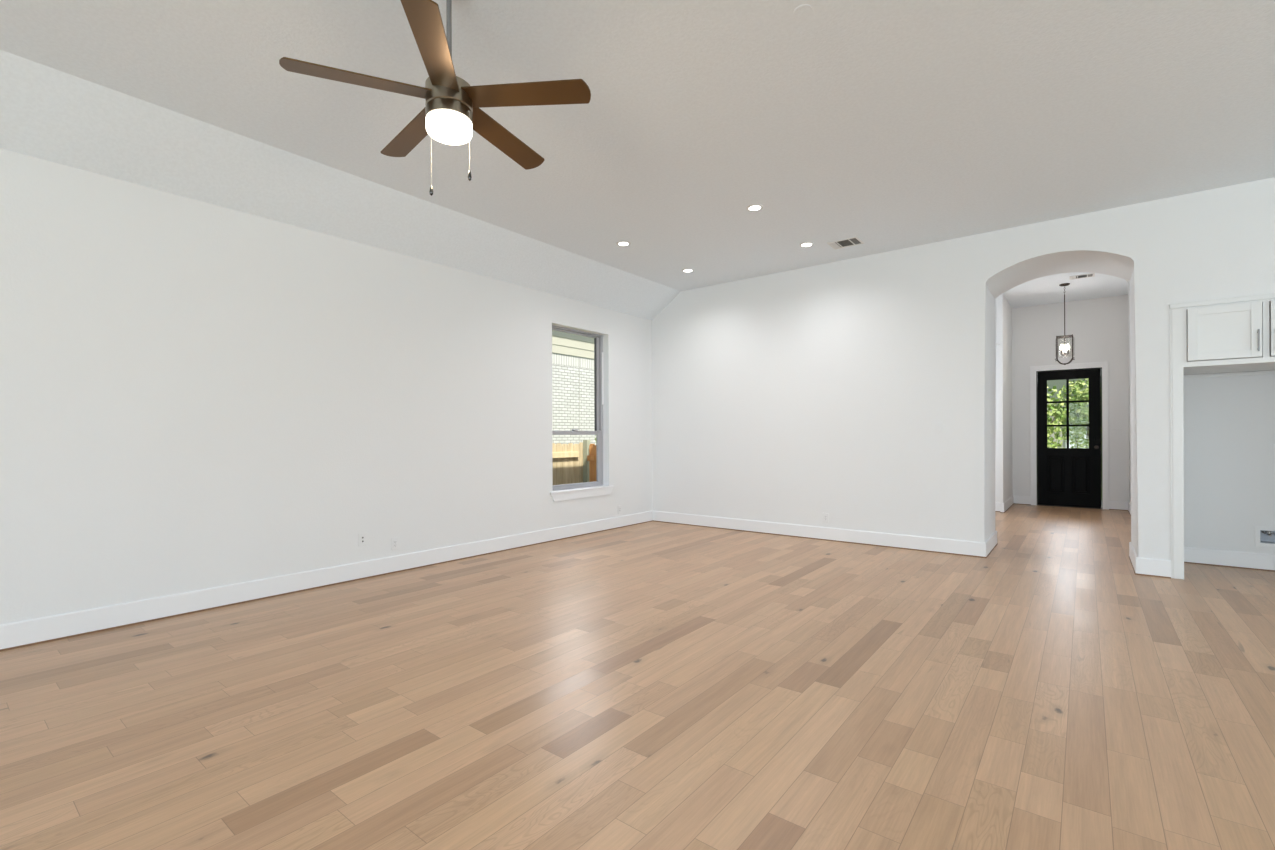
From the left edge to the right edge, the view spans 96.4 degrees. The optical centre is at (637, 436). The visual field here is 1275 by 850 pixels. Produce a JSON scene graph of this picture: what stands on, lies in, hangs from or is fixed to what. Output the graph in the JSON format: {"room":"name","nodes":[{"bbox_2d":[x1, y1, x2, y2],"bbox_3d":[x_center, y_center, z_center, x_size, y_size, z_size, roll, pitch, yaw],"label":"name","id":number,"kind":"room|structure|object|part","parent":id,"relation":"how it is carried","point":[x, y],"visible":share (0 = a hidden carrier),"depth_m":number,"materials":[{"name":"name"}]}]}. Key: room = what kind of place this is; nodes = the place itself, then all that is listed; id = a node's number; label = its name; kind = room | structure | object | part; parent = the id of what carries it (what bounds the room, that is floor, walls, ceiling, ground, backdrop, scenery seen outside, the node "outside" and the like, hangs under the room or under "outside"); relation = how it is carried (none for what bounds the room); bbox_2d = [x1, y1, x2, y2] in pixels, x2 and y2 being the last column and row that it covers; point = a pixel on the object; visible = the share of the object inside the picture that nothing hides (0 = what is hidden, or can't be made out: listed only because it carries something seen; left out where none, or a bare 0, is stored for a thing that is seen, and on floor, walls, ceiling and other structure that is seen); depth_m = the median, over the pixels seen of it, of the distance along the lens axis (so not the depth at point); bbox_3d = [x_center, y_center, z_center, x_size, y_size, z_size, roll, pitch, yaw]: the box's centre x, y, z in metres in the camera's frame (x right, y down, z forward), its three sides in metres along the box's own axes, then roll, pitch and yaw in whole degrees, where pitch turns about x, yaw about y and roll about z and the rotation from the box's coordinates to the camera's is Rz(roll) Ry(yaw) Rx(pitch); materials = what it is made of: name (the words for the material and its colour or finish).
{"room":"empty living room","nodes":[
{"label":"empty living room","id":0,"kind":"room"},
{"bbox_2d":[0,148,652,624],"bbox_3d":[-3.317,-0.229,4.324,0.179,3.618,13.121,0,0,38],"label":"wall","id":1,"kind":"structure","parent":0,"point":[195,394],"depth_m":4.45,"materials":[{"name":"white paint"}]},
{"bbox_2d":[0,511,652,651],"bbox_3d":[-3.472,1.221,3.959,0.019,0.159,12.012,0,0,38],"label":"baseboard","id":2,"kind":"structure","parent":1,"relation":"attached to","point":[19,634],"depth_m":4.53,"materials":[{"name":"white paint"}]},
{"bbox_2d":[358,533,366,545],"bbox_3d":[-2.506,0.940,5.197,0.010,0.116,0.074,0,0,38],"label":"wall outlet","id":3,"kind":"object","parent":1,"relation":"attached to","point":[362,537],"visible":1,"depth_m":5.20,"materials":[{"name":"white plastic"}]},
{"bbox_2d":[391,537,398,549],"bbox_3d":[-2.315,1.024,5.441,0.008,0.116,0.074,0,0,38],"label":"wall outlet","id":4,"kind":"object","parent":1,"relation":"attached to","point":[394,541],"visible":1,"depth_m":5.44,"materials":[{"name":"white plastic"}]},
{"bbox_2d":[550,322,613,500],"bbox_3d":[-0.776,-0.307,7.532,0.208,2.218,1.189,0,0,38],"label":"window","id":5,"kind":"structure","parent":1,"relation":"in","point":[600,487],"depth_m":7.91,"materials":[{"name":"grey plastic"}]},
{"bbox_3d":[-0.854,-0.707,7.576,0.029,1.364,0.997,0,0,38],"label":"sash","id":6,"kind":"part","parent":5,"relation":"part of","materials":[{"name":"grey plastic"}]},
{"bbox_3d":[-0.826,0.287,7.557,0.030,0.730,0.997,0,0,38],"label":"sash","id":7,"kind":"part","parent":5,"relation":"part of","materials":[{"name":"grey plastic"}]},
{"bbox_3d":[-0.746,0.743,7.511,0.141,0.117,1.189,0,0,38],"label":"sill","id":8,"kind":"part","parent":5,"relation":"part of","materials":[{"name":"white paint"}]},
{"bbox_2d":[0,50,680,319],"bbox_3d":[-3.317,-2.014,3.756,0.533,0.514,12.236,0,0,38],"label":"ceiling","id":9,"kind":"structure","parent":0,"point":[47,113],"depth_m":4.33,"materials":[{"name":"paint"}]},
{"bbox_2d":[0,504,1274,849],"bbox_3d":[2.413,1.279,2.215,11.976,0.001,19.188,0,0,38],"label":"floor","id":10,"kind":"structure","parent":0,"point":[653,685],"depth_m":2.73,"materials":[{"name":"brown wood"}]},
{"bbox_2d":[1169,293,1274,578],"bbox_3d":[5.512,0.040,5.083,1.194,2.451,1.000,0,0,38],"label":"upper cabinet","id":11,"kind":"object","parent":10,"relation":"on","point":[1235,336],"visible":0.98,"depth_m":5.00,"materials":[{"name":"white paint"}]},
{"bbox_3d":[5.095,0.064,5.444,0.085,2.406,0.935,0,0,38],"label":"panel","id":12,"kind":"part","parent":11,"relation":"part of","materials":[{"name":"white paint"}]},
{"bbox_3d":[5.237,-1.163,4.738,1.194,0.043,0.028,0,0,38],"label":"trim","id":13,"kind":"part","parent":11,"relation":"part of","materials":[{"name":"white paint"}]},
{"bbox_3d":[5.250,-0.881,4.747,1.168,0.530,0.034,0,0,38],"label":"frame","id":14,"kind":"part","parent":11,"relation":"part of","materials":[{"name":"white paint"}]},
{"bbox_3d":[5.026,-0.894,4.887,0.449,0.459,0.020,0,0,38],"label":"cabinet door","id":15,"kind":"part","parent":11,"relation":"part of","materials":[{"name":"white paint"}]},
{"bbox_3d":[5.166,-0.800,4.742,0.012,0.181,0.040,0,0,38],"label":"handle","id":16,"kind":"part","parent":11,"relation":"part of","materials":[{"name":"silver metal"}]},
{"bbox_3d":[5.418,-0.896,4.579,0.449,0.459,0.020,0,0,38],"label":"cabinet door","id":17,"kind":"part","parent":11,"relation":"part of","materials":[{"name":"white paint"}]},
{"bbox_2d":[0,0,1274,290],"bbox_3d":[1.256,-2.210,0.165,11.096,0.157,12.236,0,0,38],"label":"ceiling","id":18,"kind":"structure","parent":0,"point":[891,125],"depth_m":3.64,"materials":[{"name":"paint"}]},
{"bbox_2d":[279,0,590,195],"bbox_3d":[-0.897,-1.635,2.713,1.280,0.977,1.294,0,0,38],"label":"ceiling fan","id":19,"kind":"object","parent":18,"relation":"hanging from","point":[450,114],"visible":1,"depth_m":2.59,"materials":[{"name":"brown wood"}]},
{"bbox_3d":[-1.223,-1.567,2.502,0.595,0.059,0.135,0,0,-27],"label":"blade","id":20,"kind":"part","parent":19,"relation":"part of","materials":[{"name":"brown wood"}]},
{"bbox_3d":[-1.153,-1.567,2.945,0.595,0.059,0.135,0,0,45],"label":"blade","id":21,"kind":"part","parent":19,"relation":"part of","materials":[{"name":"brown wood"}]},
{"bbox_3d":[-0.823,-1.569,2.299,0.135,0.059,0.595,0,0,-9],"label":"blade","id":22,"kind":"part","parent":19,"relation":"part of","materials":[{"name":"brown wood"}]},
{"bbox_3d":[-0.883,-1.442,2.675,0.208,0.074,0.208,0,0,38],"label":"lamp shade","id":23,"kind":"part","parent":19,"relation":"part of","materials":[{"name":"white glass"}]},
{"bbox_3d":[-0.781,-1.374,2.643,0.007,0.276,0.007,0,0,18],"label":"pull chain","id":24,"kind":"part","parent":19,"relation":"part of","materials":[{"name":"silver metal"}]},
{"bbox_3d":[-0.710,-1.569,3.015,0.135,0.059,0.595,0,0,27],"label":"blade","id":25,"kind":"part","parent":19,"relation":"part of","materials":[{"name":"brown wood"}]},
{"bbox_3d":[-0.506,-1.570,2.616,0.595,0.059,0.135,0,0,9],"label":"blade","id":26,"kind":"part","parent":19,"relation":"part of","materials":[{"name":"brown wood"}]},
{"bbox_2d":[616,241,630,245],"bbox_3d":[-0.154,-2.122,6.276,0.157,0.008,0.157,0,0,38],"label":"recessed light","id":27,"kind":"object","parent":18,"relation":"in","point":[620,243],"visible":1,"depth_m":6.27,"materials":[{"name":"white"}]},
{"bbox_2d":[682,268,693,271],"bbox_3d":[0.647,-2.125,7.301,0.157,0.008,0.157,0,0,38],"label":"recessed light","id":28,"kind":"object","parent":18,"relation":"in","point":[688,269],"visible":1,"depth_m":7.30,"materials":[{"name":"white"}]},
{"bbox_2d":[746,204,762,210],"bbox_3d":[1.091,-2.127,5.302,0.157,0.008,0.157,0,0,38],"label":"recessed light","id":29,"kind":"object","parent":18,"relation":"in","point":[754,207],"visible":1,"depth_m":5.29,"materials":[{"name":"white"}]},
{"bbox_2d":[793,4,812,18],"bbox_3d":[0.830,-2.129,2.858,0.096,0.002,0.096,0,0,38],"label":"cover","id":30,"kind":"object","parent":18,"relation":"attached to","point":[803,11],"visible":1,"depth_m":2.85,"materials":[{"name":"paint"}]},
{"bbox_2d":[800,242,813,246],"bbox_3d":[1.879,-2.130,6.330,0.157,0.008,0.157,0,0,38],"label":"recessed light","id":31,"kind":"object","parent":18,"relation":"in","point":[805,244],"visible":1,"depth_m":6.32,"materials":[{"name":"white"}]},
{"bbox_2d":[827,236,863,248],"bbox_3d":[2.292,-2.131,6.283,0.325,0.008,0.269,0,0,38],"label":"ceiling vent","id":32,"kind":"object","parent":18,"relation":"in","point":[852,241],"visible":1,"depth_m":6.28,"materials":[{"name":"white metal"}]},
{"bbox_2d":[652,177,1274,578],"bbox_3d":[5.088,-0.410,5.466,11.629,3.807,0.941,0,0,38],"label":"wall","id":33,"kind":"structure","parent":0,"point":[796,396],"depth_m":6.52,"materials":[{"name":"white paint"}]},
{"bbox_2d":[653,511,997,557],"bbox_3d":[2.239,1.200,7.706,4.372,0.159,0.974,0,0,38],"label":"baseboard","id":34,"kind":"structure","parent":33,"relation":"attached to","point":[920,543],"depth_m":6.91,"materials":[{"name":"white paint"}]},
{"bbox_2d":[823,513,828,522],"bbox_3d":[2.324,1.004,7.038,0.074,0.116,0.008,0,0,38],"label":"wall outlet","id":35,"kind":"object","parent":33,"relation":"attached to","point":[825,515],"visible":1,"depth_m":7.03,"materials":[{"name":"white plastic"}]},
{"bbox_2d":[995,294,1003,502],"bbox_3d":[5.256,-0.507,10.191,2.176,3.998,0.179,0,0,38],"label":"wall","id":36,"kind":"structure","parent":0,"point":[999,450],"depth_m":9.50,"materials":[{"name":"white paint"}]},
{"bbox_2d":[1003,294,1012,501],"bbox_3d":[6.518,-0.511,10.164,0.157,3.998,1.428,0,0,38],"label":"wall","id":37,"kind":"structure","parent":0,"point":[1007,310],"depth_m":10.05,"materials":[{"name":"white paint"}]},
{"bbox_2d":[995,495,1130,515],"bbox_3d":[5.396,1.188,8.896,3.674,0.159,4.816,0,0,38],"label":"baseboard","id":38,"kind":"structure","parent":37,"relation":"attached to","point":[1024,500],"depth_m":9.75,"materials":[{"name":"white paint"}]},
{"bbox_2d":[1003,272,1127,307],"bbox_3d":[5.174,-2.461,8.629,3.987,0.134,5.494,0,0,38],"label":"ceiling","id":39,"kind":"structure","parent":0,"point":[1046,289],"depth_m":9.31,"materials":[{"name":"paint"}]},
{"bbox_2d":[1055,283,1074,364],"bbox_3d":[6.730,-1.761,8.979,0.247,1.277,0.247,0,0,38],"label":"pendant lantern","id":40,"kind":"object","parent":39,"relation":"hanging from","point":[1063,284],"visible":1,"depth_m":8.96,"materials":[{"name":"brown metal"}]},
{"bbox_3d":[6.729,-1.887,8.979,0.012,0.700,0.012,0,0,38],"label":"stem","id":41,"kind":"part","parent":40,"relation":"part of","materials":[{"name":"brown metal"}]},
{"bbox_3d":[6.731,-1.353,8.979,0.247,0.460,0.247,0,0,38],"label":"frame","id":42,"kind":"part","parent":40,"relation":"part of","materials":[{"name":"brown metal"}]},
{"bbox_2d":[1069,273,1094,279],"bbox_3d":[6.650,-2.395,8.527,0.297,0.008,0.224,0,0,38],"label":"ceiling vent","id":43,"kind":"object","parent":39,"relation":"in","point":[1089,274],"visible":1,"depth_m":8.52,"materials":[{"name":"white metal"}]},
{"bbox_2d":[1012,295,1128,500],"bbox_3d":[7.003,-0.569,10.805,4.166,4.110,0.179,0,0,38],"label":"wall","id":44,"kind":"structure","parent":0,"point":[1098,327],"depth_m":10.07,"materials":[{"name":"white paint"}]},
{"bbox_2d":[1030,361,1108,509],"bbox_3d":[7.724,-0.014,10.221,1.118,2.556,0.209,0,0,38],"label":"door","id":45,"kind":"structure","parent":44,"relation":"in","point":[1059,477],"depth_m":10.18,"materials":[{"name":"black paint"}]},
{"bbox_2d":[1128,315,1130,502],"bbox_3d":[6.893,-0.513,7.708,0.157,3.998,4.827,0,0,38],"label":"wall","id":46,"kind":"structure","parent":0,"point":[1128,315],"depth_m":9.50,"materials":[{"name":"white paint"}]},
{"bbox_2d":[1129,542,1170,577],"bbox_3d":[4.977,1.190,5.555,0.243,0.159,0.974,0,0,38],"label":"baseboard","id":47,"kind":"object","parent":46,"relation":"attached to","point":[1141,566],"visible":1,"depth_m":5.19,"materials":[{"name":"white paint"}]},
{"bbox_2d":[1183,374,1274,553],"bbox_3d":[5.953,-0.509,5.474,1.428,3.998,0.162,0,0,38],"label":"wall","id":48,"kind":"structure","parent":0,"point":[1229,421],"depth_m":5.53,"materials":[{"name":"white paint"}]},
{"bbox_2d":[1184,547,1274,571],"bbox_3d":[5.812,1.187,5.474,0.999,0.159,0.019,0,0,38],"label":"baseboard","id":49,"kind":"structure","parent":48,"relation":"attached to","point":[1213,557],"depth_m":5.52,"materials":[{"name":"white paint"}]},
{"bbox_2d":[1255,526,1274,547],"bbox_3d":[6.007,0.948,5.391,0.245,0.188,0.109,0,0,38],"label":"box","id":50,"kind":"object","parent":48,"relation":"attached to","point":[1264,536],"visible":1,"depth_m":5.41,"materials":[{"name":"white plastic"}]},
{"label":"outside","id":51,"kind":"structure","parent":0,"visible":0},
{"bbox_3d":[13.844,2.021,17.616,134.400,0.336,112.000,0,0,38],"label":"ground","id":52,"kind":"structure","parent":51,"visible":0},
{"bbox_2d":[552,442,582,484],"bbox_3d":[-2.349,1.011,8.366,0.113,1.804,4.652,0,0,38],"label":"wooden fence","id":53,"kind":"object","parent":52,"relation":"on","point":[567,460],"visible":0.09,"depth_m":9.86,"materials":[{"name":"brown wood"}]},
{"bbox_3d":[-2.422,0.320,8.298,0.050,0.095,4.458,0,0,38],"label":"rail","id":54,"kind":"part","parent":53,"relation":"part of","materials":[{"name":"brown wood"}]},
{"bbox_2d":[552,330,597,444],"bbox_3d":[-2.909,-1.776,16.522,5.040,7.382,23.520,0,0,38],"label":"house","id":55,"kind":"structure","parent":52,"relation":"on","point":[572,354],"depth_m":14.88,"materials":[{"name":"brick"}]},
{"bbox_2d":[583,440,590,481],"bbox_3d":[-0.903,0.983,10.180,0.106,1.848,0.094,0,0,38],"label":"fence post","id":56,"kind":"object","parent":52,"relation":"on","point":[586,443],"visible":0.42,"depth_m":10.14,"materials":[{"name":"grey wood"}]},
{"bbox_2d":[587,444,596,481],"bbox_3d":[-0.255,0.992,9.614,1.559,1.736,0.063,0,0,38],"label":"gate","id":57,"kind":"object","parent":56,"relation":"attached to","point":[591,457],"visible":0.11,"depth_m":10.04,"materials":[{"name":"brown wood"}]},
{"bbox_3d":[-0.277,0.379,9.618,1.523,0.095,0.045,0,0,38],"label":"rail","id":58,"kind":"part","parent":57,"relation":"part of","materials":[{"name":"brown wood"}]},
{"bbox_2d":[1047,440,1063,447],"bbox_3d":[11.096,0.928,15.779,1.409,1.873,1.061,0,0,38],"label":"shrub","id":59,"kind":"object","parent":52,"relation":"on","point":[1049,441],"visible":0.02,"depth_m":15.52,"materials":[{"name":"green plant"}]},
{"bbox_2d":[1047,384,1070,447],"bbox_3d":[13.813,-0.025,19.736,1.918,3.760,1.918,0,0,38],"label":"tree","id":60,"kind":"object","parent":52,"relation":"on","point":[1050,406],"visible":0.19,"depth_m":19.27,"materials":[{"name":"green plant"}]},
{"bbox_2d":[1047,379,1088,447],"bbox_3d":[31.033,-3.559,41.340,31.360,10.696,10.864,0,0,38],"label":"house","id":61,"kind":"structure","parent":52,"relation":"on","point":[1051,383],"depth_m":37.82,"materials":[{"name":"beige paint"}]},
{"bbox_3d":[29.353,0.591,36.734,2.800,2.408,0.090,0,0,38],"label":"garage door","id":62,"kind":"part","parent":61,"relation":"part of","materials":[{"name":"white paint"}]},
{"bbox_2d":[1054,382,1088,447],"bbox_3d":[20.134,-0.362,26.202,1.855,4.387,1.829,0,0,38],"label":"tree","id":63,"kind":"object","parent":52,"relation":"on","point":[1076,441],"visible":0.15,"depth_m":26.15,"materials":[{"name":"green plant"}]},
{"bbox_2d":[1056,378,1088,446],"bbox_3d":[17.685,-0.342,22.440,2.144,4.364,2.125,0,0,38],"label":"tree","id":64,"kind":"object","parent":52,"relation":"on","point":[1084,411],"visible":0.41,"depth_m":22.31,"materials":[{"name":"green plant"}]},
{"bbox_3d":[17.735,0.258,22.418,1.141,3.164,1.135,0,0,38],"label":"stem","id":65,"kind":"part","parent":64,"relation":"part of","materials":[{"name":"plant"}]},
{"bbox_2d":[1070,436,1088,447],"bbox_3d":[12.323,0.928,15.400,1.239,1.865,1.050,0,0,38],"label":"shrub","id":66,"kind":"object","parent":52,"relation":"on","point":[1080,441],"visible":0.02,"depth_m":15.53,"materials":[{"name":"green plant"}]}
]}

